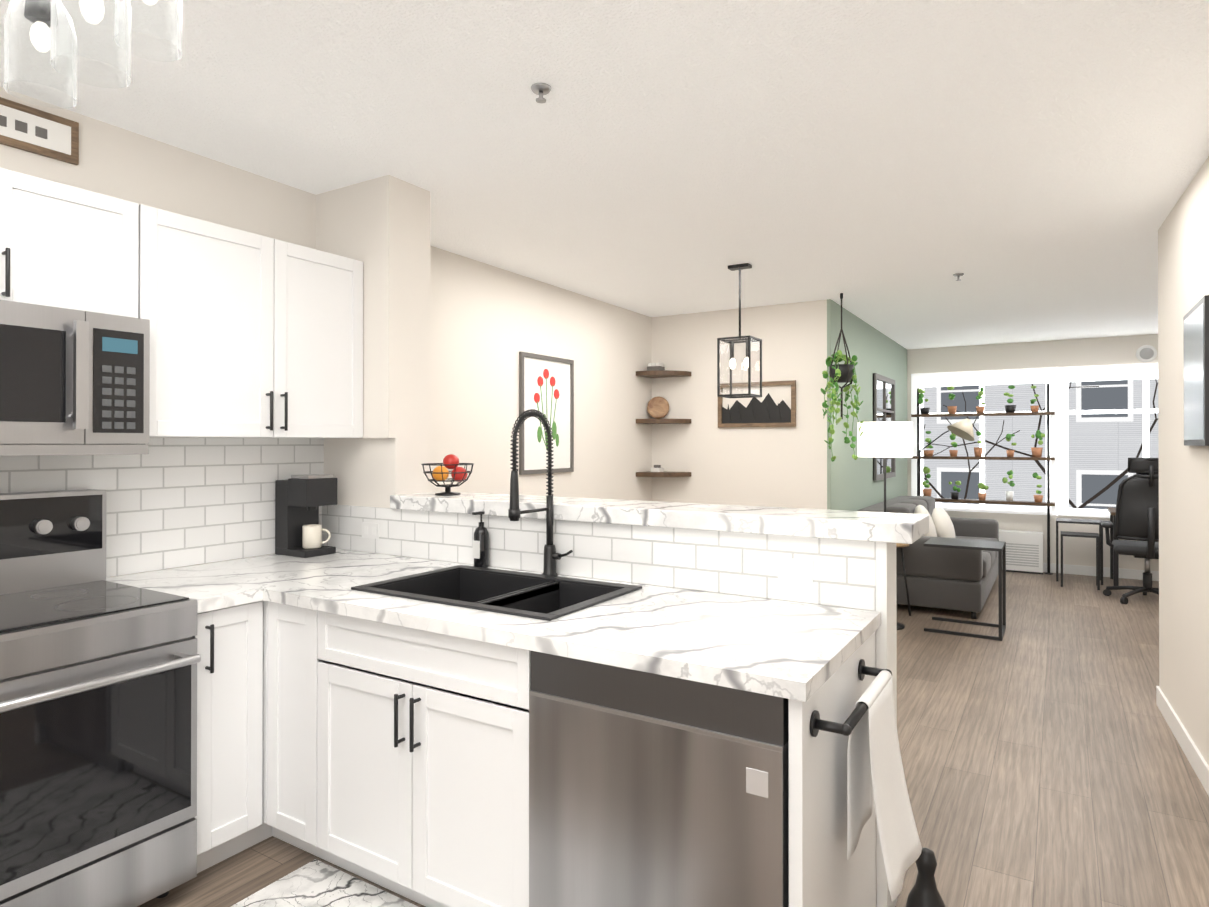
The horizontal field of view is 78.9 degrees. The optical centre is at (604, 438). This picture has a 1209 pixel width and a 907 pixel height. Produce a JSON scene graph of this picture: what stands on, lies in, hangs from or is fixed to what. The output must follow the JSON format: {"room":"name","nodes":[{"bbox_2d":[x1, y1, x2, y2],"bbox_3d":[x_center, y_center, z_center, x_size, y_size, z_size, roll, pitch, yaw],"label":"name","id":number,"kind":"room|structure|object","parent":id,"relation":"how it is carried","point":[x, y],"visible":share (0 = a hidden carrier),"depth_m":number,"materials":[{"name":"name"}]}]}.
{"room":"kitchen","nodes":[
{"label":"kitchen","id":0,"kind":"room"},
{"bbox_2d":[0,87,322,577],"bbox_3d":[-2.588,0.103,1.858,0.350,2.660,4.550,0,0,32],"label":"wall","id":1,"kind":"structure","parent":0,"point":[121,163],"depth_m":2.92,"materials":[{"name":"beige paint"}]},
{"bbox_2d":[0,168,19,301],"bbox_3d":[-2.022,-0.604,2.118,0.338,0.404,0.402,0,0,32],"label":"upper cabinet","id":2,"kind":"object","parent":1,"relation":"attached to","point":[9,180],"depth_m":2.19,"materials":[{"name":"white wood"}]},
{"bbox_2d":[0,97,78,164],"bbox_3d":[-2.038,-1.059,2.399,0.020,0.150,0.560,0,0,32],"label":"wall sign","id":3,"kind":"object","parent":1,"relation":"attached to","point":[36,131],"visible":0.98,"depth_m":2.53,"materials":[{"name":"white wood"}]},
{"bbox_2d":[20,173,147,318],"bbox_3d":[-1.850,-0.603,2.396,0.338,0.404,0.461,0,0,32],"label":"upper cabinet","id":4,"kind":"object","parent":1,"relation":"attached to","point":[81,249],"depth_m":2.36,"materials":[{"name":"white wood"}]},
{"bbox_2d":[0,300,149,455],"bbox_3d":[-1.873,-0.175,2.234,0.469,0.450,0.752,0,0,32],"label":"microwave","id":5,"kind":"object","parent":4,"relation":"attached to","point":[74,382],"visible":1,"depth_m":2.25,"materials":[{"name":"metal"}]},
{"bbox_2d":[0,438,319,576],"bbox_3d":[-1.974,0.252,2.506,0.010,0.516,2.340,0,0,32],"label":"tile backsplash","id":6,"kind":"structure","parent":1,"relation":"attached to","point":[174,502],"depth_m":2.95,"materials":[{"name":"white tile"}]},
{"bbox_2d":[148,206,291,437],"bbox_3d":[-1.594,-0.404,2.808,0.338,0.798,0.615,0,0,32],"label":"upper cabinet","id":7,"kind":"object","parent":1,"relation":"attached to","point":[252,335],"depth_m":2.74,"materials":[{"name":"white wood"}]},
{"bbox_2d":[292,243,362,437],"bbox_3d":[-1.361,-0.402,3.185,0.338,0.798,0.500,0,0,32],"label":"upper cabinet","id":8,"kind":"object","parent":1,"relation":"attached to","point":[327,288],"depth_m":3.15,"materials":[{"name":"white wood"}]},
{"bbox_2d":[430,245,651,500],"bbox_3d":[-0.522,0.119,5.354,0.180,2.660,3.570,0,0,32],"label":"wall","id":9,"kind":"structure","parent":0,"point":[488,323],"depth_m":5.10,"materials":[{"name":"beige paint"}]},
{"bbox_2d":[519,352,573,474],"bbox_3d":[-0.412,-0.176,5.340,0.022,0.850,0.640,0,0,32],"label":"framed picture","id":10,"kind":"object","parent":9,"relation":"attached to","point":[546,386],"visible":0.83,"depth_m":5.32,"materials":[{"name":"grey paper"}]},
{"bbox_2d":[0,0,1208,348],"bbox_3d":[1.450,-1.182,3.492,5.900,0.173,11.770,0,0,32],"label":"ceiling","id":11,"kind":"structure","parent":0,"point":[1026,168],"depth_m":2.77,"materials":[{"name":"white paint"}]},
{"bbox_2d":[3,0,181,108],"bbox_3d":[-0.860,-0.868,1.178,0.269,0.636,0.279,0,0,-10],"label":"chandelier","id":12,"kind":"object","parent":11,"relation":"hanging from","point":[42,16],"visible":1,"depth_m":1.23,"materials":[{"name":"clear glass"}]},
{"bbox_2d":[717,263,761,397],"bbox_3d":[0.884,-0.703,4.798,0.222,0.860,0.222,0,0,32],"label":"pendant lantern","id":13,"kind":"object","parent":11,"relation":"hanging from","point":[749,339],"visible":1,"depth_m":4.78,"materials":[{"name":"black metal"}]},
{"bbox_2d":[820,293,863,461],"bbox_3d":[1.831,-0.470,5.639,0.319,1.299,0.329,0,0,32],"label":"hanging plant","id":14,"kind":"object","parent":11,"relation":"hanging from","point":[845,372],"visible":1,"depth_m":5.64,"materials":[{"name":"green plant"}]},
{"bbox_2d":[316,175,896,906],"bbox_3d":[-0.214,0.108,2.917,2.571,2.660,0.250,0,0,32],"label":"wall","id":15,"kind":"structure","parent":0,"point":[379,227],"depth_m":3.31,"materials":[{"name":"beige paint"}]},
{"bbox_2d":[320,439,875,610],"bbox_3d":[-0.275,0.254,2.847,2.540,0.516,0.010,0,0,32],"label":"tile backsplash","id":16,"kind":"structure","parent":15,"relation":"attached to","point":[737,563],"depth_m":2.60,"materials":[{"name":"white tile"}]},
{"bbox_2d":[362,522,378,538],"bbox_3d":[-1.061,0.415,3.325,0.110,0.070,0.004,0,0,32],"label":"electrical outlet plate","id":17,"kind":"object","parent":16,"relation":"attached to","point":[369,530],"depth_m":3.32,"materials":[{"name":"white plastic"}]},
{"bbox_2d":[778,557,812,582],"bbox_3d":[0.597,0.410,2.298,0.110,0.070,0.004,0,0,32],"label":"electrical outlet plate","id":18,"kind":"object","parent":16,"relation":"attached to","point":[792,569],"depth_m":2.30,"materials":[{"name":"white plastic"}]},
{"bbox_2d":[390,491,928,543],"bbox_3d":[0.053,0.275,2.800,2.143,0.059,0.325,0,0,32],"label":"bar","id":19,"kind":"object","parent":15,"relation":"on","point":[902,528],"visible":0.98,"depth_m":2.50,"materials":[{"name":"stone"}]},
{"bbox_2d":[421,463,473,495],"bbox_3d":[-0.694,0.178,3.254,0.230,0.138,0.230,0,0,32],"label":"fruit basket","id":20,"kind":"object","parent":19,"relation":"on","point":[447,492],"visible":0.92,"depth_m":3.21,"materials":[{"name":"black metal"}]},
{"bbox_2d":[432,454,467,481],"bbox_3d":[-0.700,0.130,3.249,0.159,0.123,0.149,0,0,32],"label":"fruit","id":21,"kind":"object","parent":20,"relation":"in","point":[450,459],"visible":0.79,"depth_m":3.23,"materials":[{"name":"red food"}]},
{"bbox_2d":[137,572,1208,906],"bbox_3d":[1.450,1.471,3.479,5.900,0.060,11.770,0,0,32],"label":"floor","id":22,"kind":"structure","parent":0,"point":[1045,760],"depth_m":3.23,"materials":[{"name":"brown wood"}]},
{"bbox_2d":[0,489,200,906],"bbox_3d":[-1.737,0.807,2.145,0.766,1.255,0.752,0,0,32],"label":"range","id":23,"kind":"object","parent":22,"relation":"on","point":[98,739],"visible":1,"depth_m":2.11,"materials":[{"name":"silver metal"}]},
{"bbox_2d":[192,600,275,872],"bbox_3d":[-1.488,0.994,2.597,0.736,0.884,0.267,0,0,32],"label":"base cabinet","id":24,"kind":"object","parent":22,"relation":"on","point":[236,645],"depth_m":2.46,"materials":[{"name":"white wood"}]},
{"bbox_2d":[106,577,205,612],"bbox_3d":[-1.572,0.531,2.494,0.684,0.039,0.002,0,0,32],"label":"countertop","id":25,"kind":"structure","parent":24,"relation":"on","point":[201,597],"depth_m":2.49,"materials":[{"name":"stone"}]},
{"bbox_2d":[231,859,417,906],"bbox_3d":[-0.675,1.429,1.855,1.200,0.008,0.770,0,0,32],"label":"kitchen rug","id":26,"kind":"object","parent":22,"relation":"on","point":[315,883],"visible":1,"depth_m":2.31,"materials":[{"name":"fabric"}]},
{"bbox_2d":[276,603,483,875],"bbox_3d":[-1.123,0.996,2.933,1.004,0.884,0.728,0,0,32],"label":"base cabinet","id":27,"kind":"object","parent":22,"relation":"on","point":[394,758],"depth_m":2.27,"materials":[{"name":"white wood"}]},
{"bbox_2d":[218,549,405,576],"bbox_3d":[-1.236,0.533,3.035,0.684,0.039,0.480,0,0,32],"label":"countertop","id":28,"kind":"structure","parent":27,"relation":"on","point":[342,559],"depth_m":3.05,"materials":[{"name":"stone"}]},
{"bbox_2d":[146,552,880,701],"bbox_3d":[-0.467,0.531,2.512,2.544,0.039,0.759,0,0,32],"label":"countertop","id":29,"kind":"structure","parent":27,"relation":"on","point":[800,651],"depth_m":2.04,"materials":[{"name":"stone"}]},
{"bbox_2d":[275,474,336,557],"bbox_3d":[-1.333,0.337,3.285,0.220,0.354,0.160,0,0,32],"label":"coffee maker","id":30,"kind":"object","parent":29,"relation":"on","point":[299,501],"visible":1,"depth_m":3.24,"materials":[{"name":"black plastic"}]},
{"bbox_2d":[472,511,488,567],"bbox_3d":[-0.496,0.402,2.927,0.060,0.222,0.075,0,0,32],"label":"soap bottle","id":31,"kind":"object","parent":29,"relation":"on","point":[481,547],"visible":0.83,"depth_m":2.91,"materials":[{"name":"black glass"}]},
{"bbox_2d":[351,565,641,620],"bbox_3d":[-0.365,0.616,2.496,0.831,0.227,0.536,0,0,32],"label":"sink","id":32,"kind":"object","parent":29,"relation":"in","point":[537,596],"visible":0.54,"depth_m":2.60,"materials":[{"name":"stone"}]},
{"bbox_2d":[508,409,572,575],"bbox_3d":[-0.227,0.202,2.647,0.133,0.619,0.261,0,0,32],"label":"faucet","id":33,"kind":"object","parent":29,"relation":"on","point":[551,555],"visible":1,"depth_m":2.72,"materials":[{"name":"black metal"}]},
{"bbox_2d":[529,651,788,906],"bbox_3d":[0.251,0.986,1.999,0.677,0.866,0.614,0,0,32],"label":"dishwasher","id":34,"kind":"object","parent":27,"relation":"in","point":[646,789],"visible":0.79,"depth_m":1.73,"materials":[{"name":"silver metal"}]},
{"bbox_2d":[810,659,891,736],"bbox_3d":[0.614,0.628,1.789,0.082,0.055,0.506,0,0,32],"label":"towel bar","id":35,"kind":"object","parent":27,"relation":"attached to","point":[845,728],"visible":0.81,"depth_m":1.61,"materials":[{"name":"black metal"}]},
{"bbox_2d":[847,670,921,901],"bbox_3d":[0.694,0.835,1.815,0.131,0.446,0.270,0,0,32],"label":"hanging towel","id":36,"kind":"object","parent":35,"relation":"hanging from","point":[874,759],"visible":0.98,"depth_m":1.81,"materials":[{"name":"white fabric"}]},
{"bbox_2d":[858,422,912,629],"bbox_3d":[2.180,0.661,5.707,0.400,1.580,0.400,0,0,32],"label":"floor lamp","id":37,"kind":"object","parent":22,"relation":"on","point":[885,439],"visible":0.69,"depth_m":5.54,"materials":[{"name":"white fabric"}]},
{"bbox_2d":[896,543,910,615],"bbox_3d":[2.349,1.146,6.048,0.306,0.616,0.318,0,0,32],"label":"stool","id":38,"kind":"object","parent":22,"relation":"on","point":[901,545],"visible":0.25,"depth_m":6.03,"materials":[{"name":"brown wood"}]},
{"bbox_2d":[906,847,944,906],"bbox_3d":[0.951,1.322,2.172,0.118,0.225,0.120,0,0,32],"label":"vase","id":39,"kind":"object","parent":22,"relation":"on","point":[924,891],"visible":0.85,"depth_m":2.15,"materials":[{"name":"black ceramic"}]},
{"bbox_2d":[857,496,998,618],"bbox_3d":[3.124,1.020,6.973,1.010,0.873,2.030,0,0,32],"label":"sofa","id":40,"kind":"object","parent":22,"relation":"on","point":[952,578],"visible":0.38,"depth_m":6.11,"materials":[{"name":"grey fabric"}]},
{"bbox_2d":[918,419,974,495],"bbox_3d":[3.660,0.624,7.991,0.258,1.676,0.786,0,0,-26],"label":"arc floor lamp","id":41,"kind":"object","parent":22,"relation":"on","point":[963,429],"visible":0.73,"depth_m":7.85,"materials":[{"name":"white metal"}]},
{"bbox_2d":[924,537,1005,640],"bbox_3d":[2.744,1.121,5.590,0.520,0.660,0.440,0,0,32],"label":"side table","id":42,"kind":"object","parent":22,"relation":"on","point":[999,547],"visible":1,"depth_m":5.51,"materials":[{"name":"black metal"}]},
{"bbox_2d":[911,383,1054,574],"bbox_3d":[4.250,0.426,8.300,1.430,2.074,0.208,0,0,32],"label":"plant shelf","id":43,"kind":"object","parent":22,"relation":"on","point":[1036,451],"visible":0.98,"depth_m":8.16,"materials":[{"name":"black metal"}]},
{"bbox_2d":[999,529,1042,574],"bbox_3d":[4.446,1.242,8.186,0.760,0.440,0.189,0,0,32],"label":"heater","id":44,"kind":"object","parent":22,"relation":"on","point":[1024,551],"visible":0.42,"depth_m":8.01,"materials":[{"name":"white metal"}]},
{"bbox_2d":[1056,518,1102,584],"bbox_3d":[4.882,1.150,7.560,0.400,0.620,0.320,0,0,32],"label":"table","id":45,"kind":"object","parent":22,"relation":"on","point":[1058,520],"depth_m":7.51,"materials":[{"name":"black metal"}]},
{"bbox_2d":[1061,531,1100,589],"bbox_3d":[4.703,1.198,7.271,0.320,0.520,0.280,0,0,32],"label":"table","id":46,"kind":"object","parent":22,"relation":"on","point":[1099,555],"depth_m":7.23,"materials":[{"name":"black metal"}]},
{"bbox_2d":[1108,507,1118,585],"bbox_3d":[5.616,1.088,7.141,1.170,0.740,0.620,0,0,32],"label":"desk","id":47,"kind":"object","parent":22,"relation":"on","point":[1114,565],"visible":0.49,"depth_m":7.19,"materials":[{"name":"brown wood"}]},
{"bbox_2d":[1136,473,1158,474],"bbox_3d":[5.625,0.458,7.244,0.620,0.520,0.180,0,0,32],"label":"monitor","id":48,"kind":"object","parent":47,"relation":"on","point":[1147,473],"depth_m":7.36,"materials":[{"name":"black plastic"}]},
{"bbox_2d":[1101,458,1158,603],"bbox_3d":[4.851,0.810,6.561,0.686,1.295,0.736,0,0,32],"label":"office chair","id":49,"kind":"object","parent":22,"relation":"on","point":[1137,512],"visible":0.58,"depth_m":6.40,"materials":[{"name":"black plastic"}]},
{"bbox_2d":[652,300,826,508],"bbox_3d":[1.139,0.124,6.354,1.590,2.660,0.120,0,0,32],"label":"wall","id":50,"kind":"structure","parent":0,"point":[786,467],"depth_m":6.26,"materials":[{"name":"beige paint"}]},
{"bbox_2d":[636,370,690,476],"bbox_3d":[0.522,-0.130,6.490,0.400,0.930,0.300,0,0,32],"label":"corner shelf","id":51,"kind":"object","parent":50,"relation":"attached to","point":[660,374],"visible":0.98,"depth_m":6.42,"materials":[{"name":"brown wood"}]},
{"bbox_2d":[647,363,668,471],"bbox_3d":[0.474,-0.190,6.596,0.183,0.970,0.148,0,0,32],"label":"decor","id":52,"kind":"object","parent":51,"relation":"on","point":[657,407],"visible":0.96,"depth_m":6.61,"materials":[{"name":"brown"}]},
{"bbox_2d":[718,380,795,427],"bbox_3d":[1.274,-0.287,6.186,0.680,0.380,0.025,0,0,32],"label":"framed picture","id":53,"kind":"object","parent":50,"relation":"attached to","point":[766,412],"visible":0.92,"depth_m":6.17,"materials":[{"name":"brown wood"}]},
{"bbox_2d":[827,299,906,510],"bbox_3d":[2.709,0.129,7.352,0.030,2.660,3.470,0,0,32],"label":"wall","id":54,"kind":"structure","parent":0,"point":[852,485],"depth_m":6.74,"materials":[{"name":"green paint"}]},
{"bbox_2d":[873,373,895,480],"bbox_3d":[2.901,-0.115,7.604,0.030,1.050,1.000,0,0,32],"label":"mirror","id":55,"kind":"object","parent":54,"relation":"attached to","point":[883,398],"visible":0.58,"depth_m":7.56,"materials":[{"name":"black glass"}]},
{"bbox_2d":[907,334,1158,570],"bbox_3d":[5.283,0.131,7.880,3.850,2.660,0.140,0,0,32],"label":"wall","id":56,"kind":"structure","parent":0,"point":[1116,350],"depth_m":8.06,"materials":[{"name":"beige paint"}]},
{"bbox_2d":[911,363,1157,517],"bbox_3d":[5.003,0.027,8.017,3.070,1.610,0.145,0,0,32],"label":"window frames","id":57,"kind":"structure","parent":56,"relation":"in","point":[1057,379],"depth_m":8.02,"materials":[{"name":"white"}]},
{"bbox_2d":[1043,563,1158,580],"bbox_3d":[5.205,1.411,7.834,3.700,0.100,0.012,0,0,32],"label":"baseboard","id":58,"kind":"structure","parent":56,"relation":"attached to","point":[1067,569],"depth_m":7.83,"materials":[{"name":"white wood"}]},
{"bbox_2d":[1136,345,1156,361],"bbox_3d":[5.602,-0.880,7.592,0.180,0.180,0.022,0,0,32],"label":"air vent","id":59,"kind":"object","parent":56,"relation":"in","point":[1146,353],"visible":1,"depth_m":7.58,"materials":[{"name":"white plastic"}]},
{"bbox_2d":[1158,156,1208,765],"bbox_3d":[1.374,0.099,0.863,0.140,2.660,7.047,0,0,29],"label":"wall","id":60,"kind":"structure","parent":0,"point":[1183,260],"depth_m":3.45,"materials":[{"name":"beige paint"}]},
{"bbox_2d":[1156,686,1208,795],"bbox_3d":[1.312,1.379,0.902,0.386,0.100,7.042,0,0,32],"label":"baseboard","id":61,"kind":"structure","parent":60,"relation":"attached to","point":[1196,759],"depth_m":3.36,"materials":[{"name":"white wood"}]},
{"bbox_2d":[1183,295,1208,445],"bbox_3d":[2.470,-0.261,3.067,0.022,0.580,0.570,0,0,32],"label":"framed picture","id":62,"kind":"object","parent":60,"relation":"attached to","point":[1196,365],"visible":1,"depth_m":2.99,"materials":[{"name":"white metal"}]},
{"label":"outside","id":63,"kind":"structure","parent":0,"visible":0},
{"bbox_2d":[923,379,1158,508],"bbox_3d":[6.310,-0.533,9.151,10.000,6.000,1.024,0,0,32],"label":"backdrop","id":64,"kind":"structure","parent":63,"point":[1102,448],"depth_m":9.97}
]}

